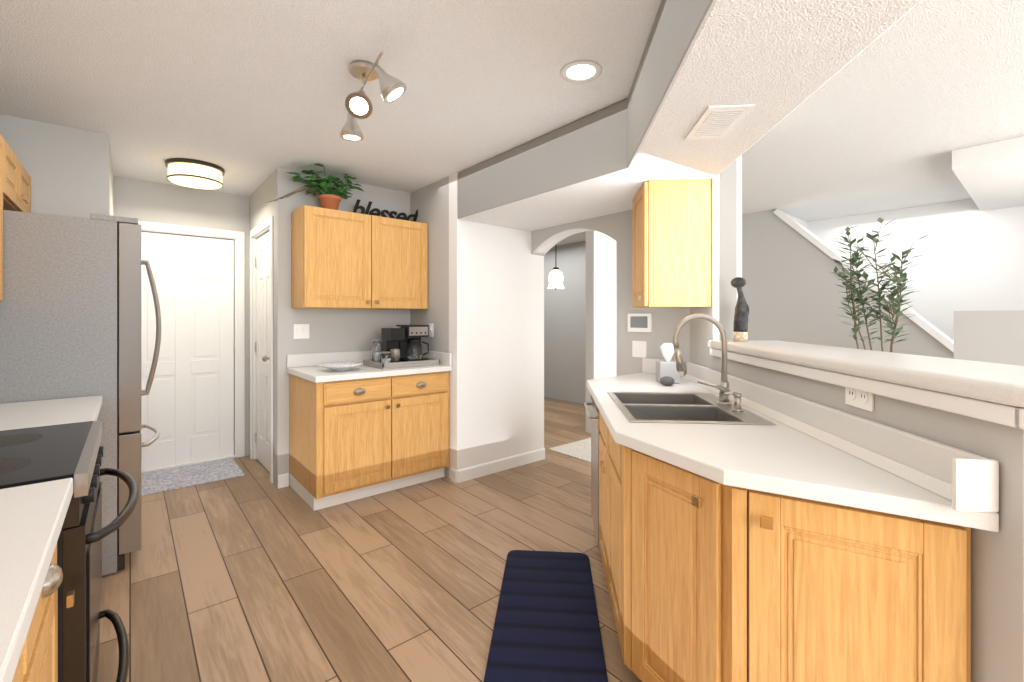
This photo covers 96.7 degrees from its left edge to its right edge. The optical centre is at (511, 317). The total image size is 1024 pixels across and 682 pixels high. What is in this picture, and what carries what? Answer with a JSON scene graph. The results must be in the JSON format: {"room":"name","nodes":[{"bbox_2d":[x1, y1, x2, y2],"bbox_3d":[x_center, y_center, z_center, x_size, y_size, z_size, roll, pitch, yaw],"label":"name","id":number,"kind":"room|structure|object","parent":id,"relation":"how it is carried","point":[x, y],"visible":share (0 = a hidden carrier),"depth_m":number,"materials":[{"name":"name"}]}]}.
{"room":"kitchen","nodes":[
{"label":"kitchen","id":0,"kind":"room"},
{"bbox_2d":[110,146,113,215],"bbox_3d":[-2.989,0.080,3.314,0.120,2.440,1.080,0,0,-40],"label":"wall","id":1,"kind":"structure","parent":0,"point":[111,191],"depth_m":3.19,"materials":[{"name":"grey paint"}]},
{"bbox_2d":[114,176,120,215],"bbox_3d":[-3.235,0.080,3.734,0.045,2.440,0.120,0,0,-40],"label":"wall","id":2,"kind":"structure","parent":0,"point":[117,196],"depth_m":3.69,"materials":[{"name":"grey paint"}]},
{"bbox_2d":[121,177,248,455],"bbox_3d":[-2.821,0.080,4.082,1.035,2.440,0.120,0,0,-40],"label":"wall","id":3,"kind":"structure","parent":0,"point":[147,201],"depth_m":4.02,"materials":[{"name":"grey paint"}]},
{"bbox_2d":[141,455,234,472],"bbox_3d":[-2.896,1.291,4.004,0.780,0.018,0.102,0,0,-40],"label":"door garage sill","id":4,"kind":"structure","parent":3,"relation":"attached to","point":[185,464],"depth_m":3.99,"materials":[{"name":"white wood"}]},
{"bbox_2d":[138,221,244,470],"bbox_3d":[-2.885,0.251,3.991,0.932,2.098,0.172,0,0,-40],"label":"garage door","id":5,"kind":"structure","parent":3,"relation":"in","point":[193,405],"depth_m":4.03,"materials":[{"name":"white"}]},
{"bbox_2d":[0,114,409,353],"bbox_3d":[-2.014,0.080,3.342,2.970,2.440,0.131,0,0,-40],"label":"wall","id":6,"kind":"structure","parent":0,"point":[67,169],"depth_m":2.81,"materials":[{"name":"grey paint"}]},
{"bbox_2d":[278,473,288,488],"bbox_3d":[-1.750,1.250,3.482,0.075,0.100,0.013,0,0,-40],"label":"baseboard","id":7,"kind":"structure","parent":6,"relation":"attached to","point":[283,480],"depth_m":3.48,"materials":[{"name":"white wood"}]},
{"bbox_2d":[291,205,427,309],"bbox_3d":[-1.205,-0.440,3.705,1.007,0.740,0.366,0,0,-40],"label":"upper cabinet","id":8,"kind":"object","parent":6,"relation":"attached to","point":[345,260],"visible":1,"depth_m":3.52,"materials":[{"name":"brown wood"}]},
{"bbox_2d":[266,163,364,209],"bbox_3d":[-1.473,-0.987,3.475,0.748,0.350,0.414,0,0,-40],"label":"potted plant","id":9,"kind":"object","parent":8,"relation":"on","point":[332,200],"visible":0.98,"depth_m":3.47,"materials":[{"name":"green plant"}]},
{"bbox_3d":[-1.100,-0.817,3.855,0.550,0.010,0.010,0,0,-40],"label":"base","id":10,"kind":"object","parent":8,"relation":"on","visible":0},
{"bbox_2d":[353,199,417,221],"bbox_3d":[-1.066,-0.885,3.883,0.619,0.156,0.008,0,0,-40],"label":"blessed sign","id":11,"kind":"object","parent":10,"relation":"on","point":[378,213],"visible":0.54,"depth_m":3.85,"materials":[{"name":"black metal"}]},
{"bbox_2d":[249,168,294,487],"bbox_3d":[-2.085,0.080,3.916,0.120,2.440,1.080,0,0,-40],"label":"wall","id":12,"kind":"structure","parent":0,"point":[283,184],"depth_m":3.50,"materials":[{"name":"grey paint"}]},
{"bbox_2d":[250,215,272,482],"bbox_3d":[-2.116,0.251,3.909,0.172,2.098,0.842,0,0,-40],"label":"pantry door","id":13,"kind":"structure","parent":12,"relation":"in","point":[261,342],"depth_m":3.98,"materials":[{"name":"white"}]},
{"bbox_2d":[97,397,641,681],"bbox_3d":[0.691,1.325,3.844,11.000,0.050,11.000,0,0,-40],"label":"floor","id":14,"kind":"structure","parent":0,"point":[253,574],"depth_m":2.29,"materials":[{"name":"brown wood"}]},
{"bbox_2d":[12,584,43,681],"bbox_3d":[-0.882,0.863,0.363,0.622,0.874,0.578,0,0,-40],"label":"base cabinet","id":15,"kind":"object","parent":14,"relation":"on","point":[38,660],"depth_m":0.82,"materials":[{"name":"brown wood"}]},
{"bbox_2d":[44,544,67,681],"bbox_3d":[-1.152,0.863,0.684,0.622,0.874,0.516,0,0,-40],"label":"base cabinet","id":16,"kind":"object","parent":14,"relation":"on","point":[54,576],"depth_m":0.98,"materials":[{"name":"brown wood"}]},
{"bbox_2d":[0,478,72,681],"bbox_3d":[-0.369,0.356,-0.228,0.649,0.140,2.925,0,0,-40],"label":"countertop","id":17,"kind":"structure","parent":16,"relation":"on","point":[32,517],"depth_m":0.76,"materials":[{"name":"stone"}]},
{"bbox_2d":[0,420,138,681],"bbox_3d":[-1.506,0.835,1.230,0.770,0.907,0.750,0,0,-40],"label":"range","id":18,"kind":"object","parent":14,"relation":"on","point":[35,455],"visible":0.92,"depth_m":1.20,"materials":[{"name":"black metal"}]},
{"bbox_2d":[0,210,160,575],"bbox_3d":[-2.429,0.388,2.423,0.888,1.801,0.745,0,0,-40],"label":"fridge","id":19,"kind":"object","parent":14,"relation":"on","point":[70,315],"visible":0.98,"depth_m":2.23,"materials":[{"name":"grey metal"}]},
{"bbox_2d":[141,458,243,495],"bbox_3d":[-2.672,1.295,3.721,0.750,0.008,0.595,0,0,-40],"label":"door mat","id":20,"kind":"object","parent":14,"relation":"on","point":[158,481],"visible":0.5,"depth_m":3.71,"materials":[{"name":"white fabric"}]},
{"bbox_2d":[289,371,448,510],"bbox_3d":[-1.097,0.863,3.566,1.024,0.874,0.719,0,0,-40],"label":"base cabinet","id":21,"kind":"object","parent":14,"relation":"on","point":[352,440],"visible":0.96,"depth_m":3.26,"materials":[{"name":"brown wood"}]},
{"bbox_2d":[287,350,451,382],"bbox_3d":[-1.106,0.356,3.563,1.042,0.140,0.711,0,0,-40],"label":"countertop","id":22,"kind":"structure","parent":21,"relation":"on","point":[306,366],"depth_m":3.50,"materials":[{"name":"laminate"}]},
{"bbox_2d":[318,362,362,370],"bbox_3d":[-1.244,0.360,3.303,0.310,0.050,0.310,0,0,-40],"label":"decorative bowl","id":23,"kind":"object","parent":22,"relation":"on","point":[339,366],"visible":1,"depth_m":3.27,"materials":[{"name":"ceramic"}]},
{"bbox_2d":[363,357,439,368],"bbox_3d":[-0.886,0.362,3.662,0.490,0.045,0.370,0,0,-40],"label":"tray","id":24,"kind":"object","parent":22,"relation":"on","point":[394,365],"visible":0.75,"depth_m":3.51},
{"bbox_2d":[372,340,381,361],"bbox_3d":[-1.066,0.275,3.596,0.076,0.194,0.076,0,0,-40],"label":"glass jar","id":25,"kind":"object","parent":24,"relation":"on","point":[376,348],"visible":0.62,"depth_m":3.56,"materials":[{"name":"white"}]},
{"bbox_2d":[380,351,391,362],"bbox_3d":[-0.968,0.318,3.495,0.084,0.109,0.084,0,0,-40],"label":"glass jar","id":26,"kind":"object","parent":24,"relation":"on","point":[385,356],"visible":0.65,"depth_m":3.46,"materials":[{"name":"white"}]},
{"bbox_2d":[381,327,404,362],"bbox_3d":[-0.957,0.224,3.668,0.120,0.297,0.190,0,0,-40],"label":"coffee maker","id":27,"kind":"object","parent":24,"relation":"on","point":[391,337],"visible":0.81,"depth_m":3.62,"materials":[{"name":"black plastic"}]},
{"bbox_2d":[396,325,428,361],"bbox_3d":[-0.820,0.217,3.779,0.201,0.310,0.216,0,0,-40],"label":"coffee maker","id":28,"kind":"object","parent":24,"relation":"on","point":[410,346],"visible":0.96,"depth_m":3.71,"materials":[{"name":"black plastic"}]},
{"bbox_2d":[483,550,607,681],"bbox_3d":[0.150,1.292,1.956,0.440,0.015,1.100,0,0,5],"label":"kitchen mat","id":29,"kind":"object","parent":14,"relation":"on","point":[546,628],"visible":1,"depth_m":1.91,"materials":[{"name":"blue fabric"}]},
{"bbox_2d":[549,438,590,462],"bbox_3d":[0.839,1.296,4.523,0.800,0.007,0.550,0,0,-40],"label":"rug","id":30,"kind":"object","parent":14,"relation":"on","point":[580,449],"visible":0.38,"depth_m":4.45,"materials":[{"name":"beige fabric"}]},
{"bbox_2d":[584,395,600,547],"bbox_3d":[0.455,0.814,2.578,0.068,0.763,0.437,0,0,5],"label":"dishwasher","id":31,"kind":"object","parent":14,"relation":"on","point":[594,418],"visible":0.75,"depth_m":2.51,"materials":[{"name":"silver metal"}]},
{"bbox_2d":[597,411,610,434],"bbox_3d":[0.800,0.863,2.718,0.633,0.874,0.927,0,0,5],"label":"base cabinet","id":32,"kind":"object","parent":14,"relation":"on","point":[601,425],"depth_m":2.15,"materials":[{"name":"brown wood"}]},
{"bbox_2d":[599,435,616,628],"bbox_3d":[0.732,0.950,1.952,0.634,0.700,0.746,0,0,5],"label":"base cabinet","id":33,"kind":"object","parent":14,"relation":"on","point":[607,485],"depth_m":1.96,"materials":[{"name":"brown wood"}]},
{"bbox_2d":[613,438,624,664],"bbox_3d":[0.696,0.863,1.536,0.633,0.874,0.205,0,0,5],"label":"base cabinet","id":34,"kind":"object","parent":14,"relation":"on","point":[618,449],"depth_m":1.62,"materials":[{"name":"brown wood"}]},
{"bbox_2d":[625,446,970,681],"bbox_3d":[0.671,0.863,1.233,0.631,0.874,0.531,0,0,5],"label":"base cabinet","id":35,"kind":"object","parent":14,"relation":"on","point":[708,580],"depth_m":1.12,"materials":[{"name":"brown wood"}]},
{"bbox_2d":[587,358,998,531],"bbox_3d":[0.729,0.354,2.061,0.666,0.144,2.281,0,0,5],"label":"countertop","id":36,"kind":"structure","parent":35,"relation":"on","point":[805,449],"depth_m":1.22,"materials":[{"name":"stone"}]},
{"bbox_2d":[660,376,674,385],"bbox_3d":[0.876,0.359,2.570,0.081,0.052,0.088,0,0,5],"label":"sponge","id":37,"kind":"object","parent":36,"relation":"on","point":[667,380],"visible":1,"depth_m":2.54,"materials":[{"name":"grey"}]},
{"bbox_2d":[656,343,679,383],"bbox_3d":[0.922,0.269,2.696,0.116,0.233,0.116,0,0,5],"label":"tissue box","id":38,"kind":"object","parent":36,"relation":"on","point":[666,366],"visible":0.9,"depth_m":2.64,"materials":[{"name":"grey"}]},
{"bbox_2d":[608,392,775,424],"bbox_3d":[0.717,0.472,1.981,0.515,0.182,0.670,0,0,5],"label":"sink","id":39,"kind":"object","parent":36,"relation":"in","point":[671,407],"visible":0.31,"depth_m":1.97,"materials":[{"name":"silver metal"}]},
{"bbox_2d":[672,314,731,404],"bbox_3d":[0.835,0.182,1.990,0.252,0.397,0.081,0,0,2],"label":"faucet","id":40,"kind":"object","parent":39,"relation":"on","point":[723,386],"visible":0.96,"depth_m":1.99,"materials":[{"name":"silver metal"}]},
{"bbox_2d":[723,392,742,411],"bbox_3d":[0.901,0.341,1.855,0.076,0.078,0.040,0,0,5],"label":"soap dispenser","id":41,"kind":"object","parent":39,"relation":"on","point":[737,402],"visible":1,"depth_m":1.84,"materials":[{"name":"silver metal"}]},
{"bbox_2d":[830,217,929,351],"bbox_3d":[1.507,0.452,1.858,0.289,1.696,0.507,0,0,5],"label":"plant","id":42,"kind":"object","parent":14,"relation":"on","point":[860,300],"visible":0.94,"depth_m":1.82,"materials":[{"name":"green plant"}]},
{"bbox_3d":[-2.041,0.863,1.767,0.653,0.874,0.734,0,0,-40],"label":"base cabinet","id":43,"kind":"object","parent":14,"relation":"on","visible":0},
{"bbox_2d":[0,395,101,430],"bbox_3d":[-2.042,0.356,1.765,0.649,0.140,0.740,0,0,-40],"label":"countertop","id":44,"kind":"structure","parent":43,"relation":"on","point":[26,414],"depth_m":1.85,"materials":[{"name":"stone"}]},
{"bbox_2d":[410,176,448,477],"bbox_3d":[-0.675,0.080,3.963,0.120,2.440,0.660,0,0,-40],"label":"wall","id":45,"kind":"structure","parent":0,"point":[430,202],"depth_m":3.82,"materials":[{"name":"grey paint"}]},
{"bbox_2d":[429,323,432,336],"bbox_3d":[-0.694,0.110,3.882,0.010,0.115,0.070,0,0,-40],"label":"outlet","id":46,"kind":"object","parent":45,"relation":"attached to","point":[430,330],"visible":1,"depth_m":3.88,"materials":[{"name":"white plastic"}]},
{"bbox_2d":[449,173,543,478],"bbox_3d":[-0.107,0.080,3.931,0.950,2.440,0.120,0,0,-40],"label":"wall","id":47,"kind":"structure","parent":0,"point":[496,339],"depth_m":3.81,"materials":[{"name":"white paint"}]},
{"bbox_2d":[451,468,456,482],"bbox_3d":[-0.460,1.250,3.602,0.013,0.100,0.070,0,0,-40],"label":"baseboard","id":48,"kind":"structure","parent":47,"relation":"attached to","point":[453,475],"depth_m":3.59,"materials":[{"name":"white wood"}]},
{"bbox_2d":[457,448,544,482],"bbox_3d":[-0.063,1.250,3.879,0.950,0.100,0.013,0,0,-40],"label":"baseboard","id":49,"kind":"structure","parent":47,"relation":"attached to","point":[481,470],"depth_m":3.84,"materials":[{"name":"white wood"}]},
{"bbox_2d":[0,0,1023,245],"bbox_3d":[0.691,-1.190,3.844,11.000,0.100,11.000,0,0,-40],"label":"ceiling","id":50,"kind":"structure","parent":0,"point":[248,96],"depth_m":2.27,"materials":[{"name":"white paint"}]},
{"bbox_2d":[165,158,224,188],"bbox_3d":[-2.389,-1.075,3.439,0.370,0.130,0.370,0,0,-40],"label":"flush-mount ceiling light","id":51,"kind":"object","parent":50,"relation":"attached to","point":[193,173],"visible":1,"depth_m":3.33,"materials":[{"name":"white glass"}]},
{"bbox_2d":[340,51,406,140],"bbox_3d":[-0.676,-1.019,2.084,0.194,0.241,0.628,0,0,-40],"label":"spotlights","id":52,"kind":"object","parent":50,"relation":"attached to","point":[358,105],"visible":1,"depth_m":2.02,"materials":[{"name":"silver metal"}]},
{"bbox_2d":[548,245,563,288],"bbox_3d":[0.534,-0.740,5.539,0.210,0.800,0.210,0,0,-40],"label":"pendant light","id":53,"kind":"object","parent":50,"relation":"hanging from","point":[555,277],"visible":0.83,"depth_m":5.47,"materials":[{"name":"white glass"}]},
{"bbox_2d":[560,60,601,83],"bbox_3d":[0.319,-1.135,2.109,0.190,0.007,0.190,0,0,-40],"label":"recessed light","id":54,"kind":"object","parent":50,"relation":"in","point":[581,71],"visible":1,"depth_m":2.10,"materials":[{"name":"white"}]},
{"bbox_2d":[586,231,615,432],"bbox_3d":[1.349,0.080,5.518,1.240,2.440,0.120,0,0,-40],"label":"wall","id":55,"kind":"structure","parent":0,"point":[600,305],"depth_m":5.16,"materials":[{"name":"white paint"}]},
{"bbox_2d":[531,155,741,375],"bbox_3d":[0.803,0.080,3.461,0.160,2.440,1.770,0,0,-40],"label":"wall","id":56,"kind":"structure","parent":0,"point":[617,227],"depth_m":3.30,"materials":[{"name":"grey paint"}]},
{"bbox_2d":[632,341,646,357],"bbox_3d":[0.898,0.225,3.214,0.010,0.115,0.116,0,0,-40],"label":"light switch","id":57,"kind":"object","parent":56,"relation":"attached to","point":[639,348],"visible":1,"depth_m":3.21,"materials":[{"name":"white plastic"}]},
{"bbox_2d":[628,313,652,331],"bbox_3d":[0.899,0.038,3.202,0.025,0.130,0.190,0,0,-40],"label":"thermostat panel","id":58,"kind":"object","parent":56,"relation":"attached to","point":[641,322],"visible":1,"depth_m":3.18,"materials":[{"name":"white plastic"}]},
{"bbox_2d":[458,0,921,230],"bbox_3d":[0.422,-0.955,2.170,2.083,0.369,3.257,0,0,-40],"label":"ceiling","id":59,"kind":"structure","parent":0,"point":[775,62],"depth_m":1.76,"materials":[{"name":"grey paint"}]},
{"bbox_2d":[685,104,754,139],"bbox_3d":[0.809,-0.765,1.798,0.160,0.008,0.300,0,0,5],"label":"ceiling vent","id":60,"kind":"object","parent":59,"relation":"in","point":[718,122],"visible":0.98,"depth_m":1.77,"materials":[{"name":"white metal"}]},
{"bbox_2d":[544,209,953,403],"bbox_3d":[2.744,0.080,4.913,0.120,2.440,10.000,0,0,-40],"label":"wall","id":61,"kind":"structure","parent":0,"point":[792,291],"depth_m":4.80,"materials":[{"name":"grey paint"}]},
{"bbox_2d":[773,209,953,351],"bbox_3d":[4.383,-0.407,2.960,0.180,1.455,4.900,0,0,-40],"label":"trim","id":62,"kind":"structure","parent":61,"relation":"attached to","point":[933,331],"depth_m":4.23,"materials":[{"name":"white"}]},
{"bbox_2d":[787,214,806,228],"bbox_3d":[3.153,0.080,5.204,0.880,2.440,0.120,0,0,-40],"label":"wall","id":63,"kind":"structure","parent":0,"point":[802,223],"depth_m":5.32,"materials":[{"name":"white paint"}]},
{"bbox_2d":[690,159,1023,681],"bbox_3d":[1.120,0.080,1.947,0.125,2.440,2.203,0,0,5],"label":"wall","id":64,"kind":"structure","parent":0,"point":[997,606],"depth_m":0.96,"materials":[{"name":"grey paint"}]},
{"bbox_2d":[632,179,710,307],"bbox_3d":[0.928,-0.414,2.739,0.391,0.708,0.396,0,0,5],"label":"upper cabinet","id":65,"kind":"object","parent":64,"relation":"attached to","point":[671,243],"visible":1,"depth_m":2.54,"materials":[{"name":"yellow wood"}]},
{"bbox_2d":[845,387,873,411],"bbox_3d":[0.997,0.225,1.309,0.009,0.070,0.115,0,0,5],"label":"outlet","id":66,"kind":"object","parent":64,"relation":"attached to","point":[860,399],"visible":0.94,"depth_m":1.30,"materials":[{"name":"white plastic"}]},
{"bbox_2d":[708,340,1023,407],"bbox_3d":[1.183,0.146,1.632,0.375,0.042,1.716,0,0,5],"label":"bar ledge","id":67,"kind":"structure","parent":64,"relation":"on","point":[995,382],"depth_m":1.20,"materials":[{"name":"laminate"}]},
{"bbox_2d":[731,277,748,341],"bbox_3d":[1.175,-0.041,2.345,0.101,0.330,0.101,0,0,5],"label":"bottle","id":68,"kind":"object","parent":67,"relation":"on","point":[740,327],"visible":1,"depth_m":2.33,"materials":[{"name":"grey glass"}]},
{"bbox_2d":[710,348,1023,429],"bbox_3d":[1.097,0.188,1.659,0.172,0.039,1.674,0,0,5],"label":"trim","id":69,"kind":"structure","parent":64,"relation":"attached to","point":[1006,415],"depth_m":1.11,"materials":[{"name":"white"}]},
{"bbox_2d":[807,199,1023,340],"bbox_3d":[5.117,0.080,3.641,0.120,2.440,5.000,0,0,-40],"label":"wall","id":70,"kind":"structure","parent":0,"point":[972,258],"depth_m":4.51,"materials":[{"name":"white paint"}]},
{"bbox_2d":[952,136,1023,210],"bbox_3d":[4.841,-1.075,2.398,1.900,0.129,3.450,0,0,-40],"label":"ceiling","id":71,"kind":"structure","parent":0,"point":[990,176],"depth_m":3.17,"materials":[{"name":"white paint"}]},
{"bbox_2d":[954,310,1023,365],"bbox_3d":[3.419,0.630,2.086,0.120,1.340,2.000,0,0,-40],"label":"wall","id":72,"kind":"structure","parent":0,"point":[991,336],"depth_m":2.69,"materials":[{"name":"grey paint"}]},
{"bbox_3d":[-0.885,0.080,-0.221,0.120,2.440,6.800,0,0,-40],"label":"wall","id":73,"kind":"structure","parent":0,"visible":0},
{"bbox_2d":[0,134,7,300],"bbox_3d":[-2.170,-0.440,1.658,0.320,0.740,0.740,0,0,-40],"label":"upper cabinet","id":74,"kind":"object","parent":73,"relation":"attached to","point":[3,145],"depth_m":2.03,"materials":[{"name":"brown wood"}]},
{"bbox_2d":[8,145,27,211],"bbox_3d":[-2.549,-0.685,2.110,0.320,0.250,0.439,0,0,-40],"label":"upper cabinet","id":75,"kind":"object","parent":73,"relation":"attached to","point":[15,186],"depth_m":2.30,"materials":[{"name":"brown wood"}]},
{"bbox_2d":[28,174,30,212],"bbox_3d":[-2.752,-0.685,2.352,0.320,0.250,0.439,0,0,-40],"label":"upper cabinet","id":76,"kind":"object","parent":73,"relation":"attached to","point":[29,178],"depth_m":2.58,"materials":[{"name":"brown wood"}]}
]}

